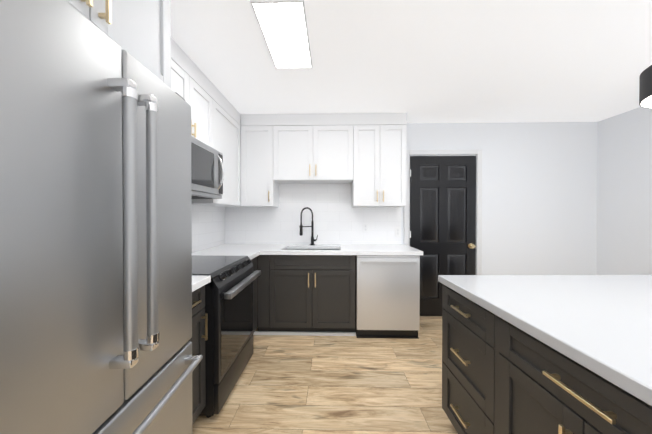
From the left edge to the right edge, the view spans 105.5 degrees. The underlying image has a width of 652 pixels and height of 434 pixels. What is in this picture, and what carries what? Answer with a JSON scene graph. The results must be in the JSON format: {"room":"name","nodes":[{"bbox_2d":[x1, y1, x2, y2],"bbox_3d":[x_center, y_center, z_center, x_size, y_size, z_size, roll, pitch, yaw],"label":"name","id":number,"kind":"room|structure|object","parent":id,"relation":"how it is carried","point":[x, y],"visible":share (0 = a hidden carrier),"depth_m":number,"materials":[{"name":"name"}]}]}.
{"room":"kitchen","nodes":[
{"label":"kitchen","id":0,"kind":"room"},
{"bbox_2d":[192,316,457,433],"bbox_3d":[0.986,1.342,0.474,5.140,0.100,5.840,0,0,1],"label":"floor","id":1,"kind":"structure","parent":0,"point":[293,384],"depth_m":1.85,"materials":[{"name":"brown wood"}]},
{"bbox_2d":[0,0,202,433],"bbox_3d":[-0.927,0.379,0.744,0.780,1.822,0.800,0,0,-2],"label":"fridge","id":2,"kind":"object","parent":1,"relation":"on","point":[95,243],"visible":1,"depth_m":0.63,"materials":[{"name":"grey metal"}]},
{"bbox_2d":[67,0,170,88],"bbox_3d":[-1.014,0.056,0.749,0.681,2.468,0.841,0,0,-2],"label":"tall cabinet","id":3,"kind":"object","parent":1,"relation":"on","point":[139,31],"visible":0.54,"depth_m":0.97,"materials":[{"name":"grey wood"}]},
{"bbox_2d":[189,285,207,425],"bbox_3d":[-1.041,0.845,1.377,0.641,0.880,0.350,0,0,1],"label":"base cabinet","id":4,"kind":"object","parent":1,"relation":"on","point":[199,327],"visible":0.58,"depth_m":1.48,"materials":[{"name":"grey wood"}]},
{"bbox_2d":[192,275,210,291],"bbox_3d":[-1.037,0.385,1.373,0.636,0.040,0.353,0,0,1],"label":"countertop","id":5,"kind":"structure","parent":4,"relation":"on","point":[198,281],"depth_m":1.45,"materials":[{"name":"white stone"}]},
{"bbox_2d":[192,255,260,417],"bbox_3d":[-0.961,0.808,1.905,0.743,0.945,0.704,0,0,1],"label":"range","id":6,"kind":"object","parent":1,"relation":"on","point":[229,298],"visible":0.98,"depth_m":1.70,"materials":[{"name":"black metal"}]},
{"bbox_2d":[251,255,355,335],"bbox_3d":[-0.505,0.834,2.736,1.650,0.880,0.971,0,0,1],"label":"base cabinet","id":7,"kind":"object","parent":1,"relation":"on","point":[308,295],"visible":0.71,"depth_m":2.61,"materials":[{"name":"grey wood"}]},
{"bbox_2d":[192,244,422,259],"bbox_3d":[-0.159,0.374,2.721,2.328,0.040,0.966,0,0,1],"label":"countertop","id":8,"kind":"structure","parent":7,"relation":"on","point":[251,251],"depth_m":2.63,"materials":[{"name":"white stone"}]},
{"bbox_2d":[299,207,317,244],"bbox_3d":[-0.209,0.115,3.051,0.218,0.473,0.173,0,0,1],"label":"faucet","id":9,"kind":"object","parent":8,"relation":"on","point":[301,226],"visible":1,"depth_m":3.09,"materials":[{"name":"black metal"}]},
{"bbox_2d":[286,249,339,249],"bbox_3d":[-0.155,0.500,2.859,0.682,0.211,0.402,0,0,1],"label":"sink basin","id":10,"kind":"object","parent":8,"relation":"in","point":[312,249],"depth_m":3.05,"materials":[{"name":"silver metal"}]},
{"bbox_2d":[355,255,419,338],"bbox_3d":[0.654,0.835,2.857,0.653,0.876,0.662,0,0,1],"label":"dishwasher","id":11,"kind":"object","parent":1,"relation":"on","point":[387,296],"visible":0.92,"depth_m":2.58,"materials":[{"name":"silver metal"}]},
{"bbox_2d":[442,284,651,433],"bbox_3d":[1.495,0.854,0.219,1.620,0.880,2.620,0,0,0],"label":"kitchen island","id":12,"kind":"object","parent":1,"relation":"on","point":[500,375],"visible":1,"depth_m":0.95,"materials":[{"name":"grey wood"}]},
{"bbox_2d":[438,275,651,405],"bbox_3d":[1.520,0.394,0.216,1.630,0.040,2.680,0,0,0],"label":"island countertop","id":13,"kind":"structure","parent":12,"relation":"on","point":[600,325],"depth_m":0.95,"materials":[{"name":"white stone"}]},
{"bbox_2d":[171,0,651,122],"bbox_3d":[0.986,-1.228,0.454,5.140,0.100,5.840,0,0,1],"label":"ceiling","id":14,"kind":"structure","parent":0,"point":[455,61],"depth_m":1.86,"materials":[{"name":"white paint"}]},
{"bbox_2d":[250,0,312,67],"bbox_3d":[-0.260,-1.180,1.655,0.295,0.015,0.615,0,0,1],"label":"ceiling light panel","id":15,"kind":"object","parent":14,"relation":"attached to","point":[283,26],"visible":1,"depth_m":1.56,"materials":[{"name":"white plastic"}]},
{"bbox_2d":[639,65,651,107],"bbox_3d":[1.345,-0.814,0.859,0.320,0.734,0.320,0,0,1],"label":"pendant lamp","id":16,"kind":"object","parent":14,"relation":"hanging from","point":[645,89],"visible":1,"depth_m":0.94,"materials":[{"name":"black metal"}]},
{"bbox_2d":[401,122,597,274],"bbox_3d":[1.050,0.035,3.258,4.740,2.470,0.150,0,0,1],"label":"wall","id":17,"kind":"structure","parent":0,"point":[539,198],"depth_m":3.15,"materials":[{"name":"white paint"}]},
{"bbox_2d":[240,114,279,206],"bbox_3d":[-0.779,-0.662,3.049,0.456,1.068,0.334,0,0,1],"label":"upper cabinet","id":18,"kind":"object","parent":17,"relation":"attached to","point":[259,133],"depth_m":2.89,"materials":[{"name":"white wood"}]},
{"bbox_2d":[224,184,400,243],"bbox_3d":[-0.179,-0.029,3.205,2.284,0.799,0.009,0,0,1],"label":"tile backsplash","id":19,"kind":"structure","parent":17,"relation":"attached to","point":[338,218],"depth_m":3.20,"materials":[{"name":"white tile"}]},
{"bbox_2d":[363,224,367,231],"bbox_3d":[0.508,0.141,3.183,0.070,0.114,0.007,0,0,1],"label":"electrical outlet plate","id":20,"kind":"object","parent":19,"relation":"attached to","point":[365,226],"depth_m":3.18,"materials":[{"name":"white plastic"}]},
{"bbox_2d":[395,227,399,235],"bbox_3d":[0.918,0.191,3.174,0.070,0.114,0.007,0,0,1],"label":"electrical outlet plate","id":21,"kind":"object","parent":19,"relation":"attached to","point":[397,229],"depth_m":3.17,"materials":[{"name":"white plastic"}]},
{"bbox_2d":[280,113,355,183],"bbox_3d":[-0.146,-0.812,3.034,0.931,0.768,0.334,0,0,1],"label":"upper cabinet","id":22,"kind":"object","parent":17,"relation":"attached to","point":[316,148],"depth_m":2.87,"materials":[{"name":"white wood"}]},
{"bbox_2d":[348,113,406,206],"bbox_3d":[0.594,-0.662,3.018,0.668,1.068,0.334,0,0,1],"label":"upper cabinet","id":23,"kind":"object","parent":17,"relation":"attached to","point":[364,155],"depth_m":2.86,"materials":[{"name":"white wood"}]},
{"bbox_2d":[410,156,475,315],"bbox_3d":[1.481,0.244,3.141,0.832,2.037,0.102,0,0,1],"label":"door","id":24,"kind":"structure","parent":17,"relation":"in","point":[443,213],"depth_m":3.15,"materials":[{"name":"black wood"}]},
{"bbox_2d":[404,149,481,274],"bbox_3d":[1.489,0.207,3.225,0.982,2.126,0.138,0,0,1],"label":"door frame","id":25,"kind":"structure","parent":17,"relation":"attached to","point":[476,153],"depth_m":3.15,"materials":[{"name":"white wood"}]},
{"bbox_2d":[597,107,651,274],"bbox_3d":[3.430,0.057,0.383,0.150,2.470,5.790,0,0,1],"label":"wall","id":26,"kind":"structure","parent":0,"point":[624,203],"depth_m":2.83,"materials":[{"name":"white paint"}]},
{"bbox_3d":[-1.459,0.056,0.494,0.150,2.470,5.790,0,0,1],"label":"wall","id":27,"kind":"structure","parent":0,"visible":0},
{"bbox_2d":[171,38,214,148],"bbox_3d":[-1.183,-0.876,1.849,0.334,0.623,0.728,0,0,1],"label":"upper cabinet","id":28,"kind":"object","parent":27,"relation":"attached to","point":[187,80],"depth_m":1.94,"materials":[{"name":"white wood"}]},
{"bbox_2d":[191,136,223,198],"bbox_3d":[-1.108,-0.358,1.851,0.482,0.406,0.721,0,0,1],"label":"microwave","id":29,"kind":"object","parent":28,"relation":"attached to","point":[207,172],"visible":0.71,"depth_m":1.91,"materials":[{"name":"grey metal"}]},
{"bbox_2d":[192,205,223,252],"bbox_3d":[-1.340,0.129,2.208,0.008,0.499,2.010,0,0,1],"label":"tile backsplash","id":30,"kind":"structure","parent":27,"relation":"attached to","point":[207,221],"depth_m":2.75,"materials":[{"name":"white tile"}]},
{"bbox_2d":[192,86,240,205],"bbox_3d":[-1.167,-0.658,2.551,0.334,1.068,0.673,0,0,1],"label":"upper cabinet","id":31,"kind":"object","parent":27,"relation":"attached to","point":[215,119],"depth_m":2.57,"materials":[{"name":"white wood"}]}
]}

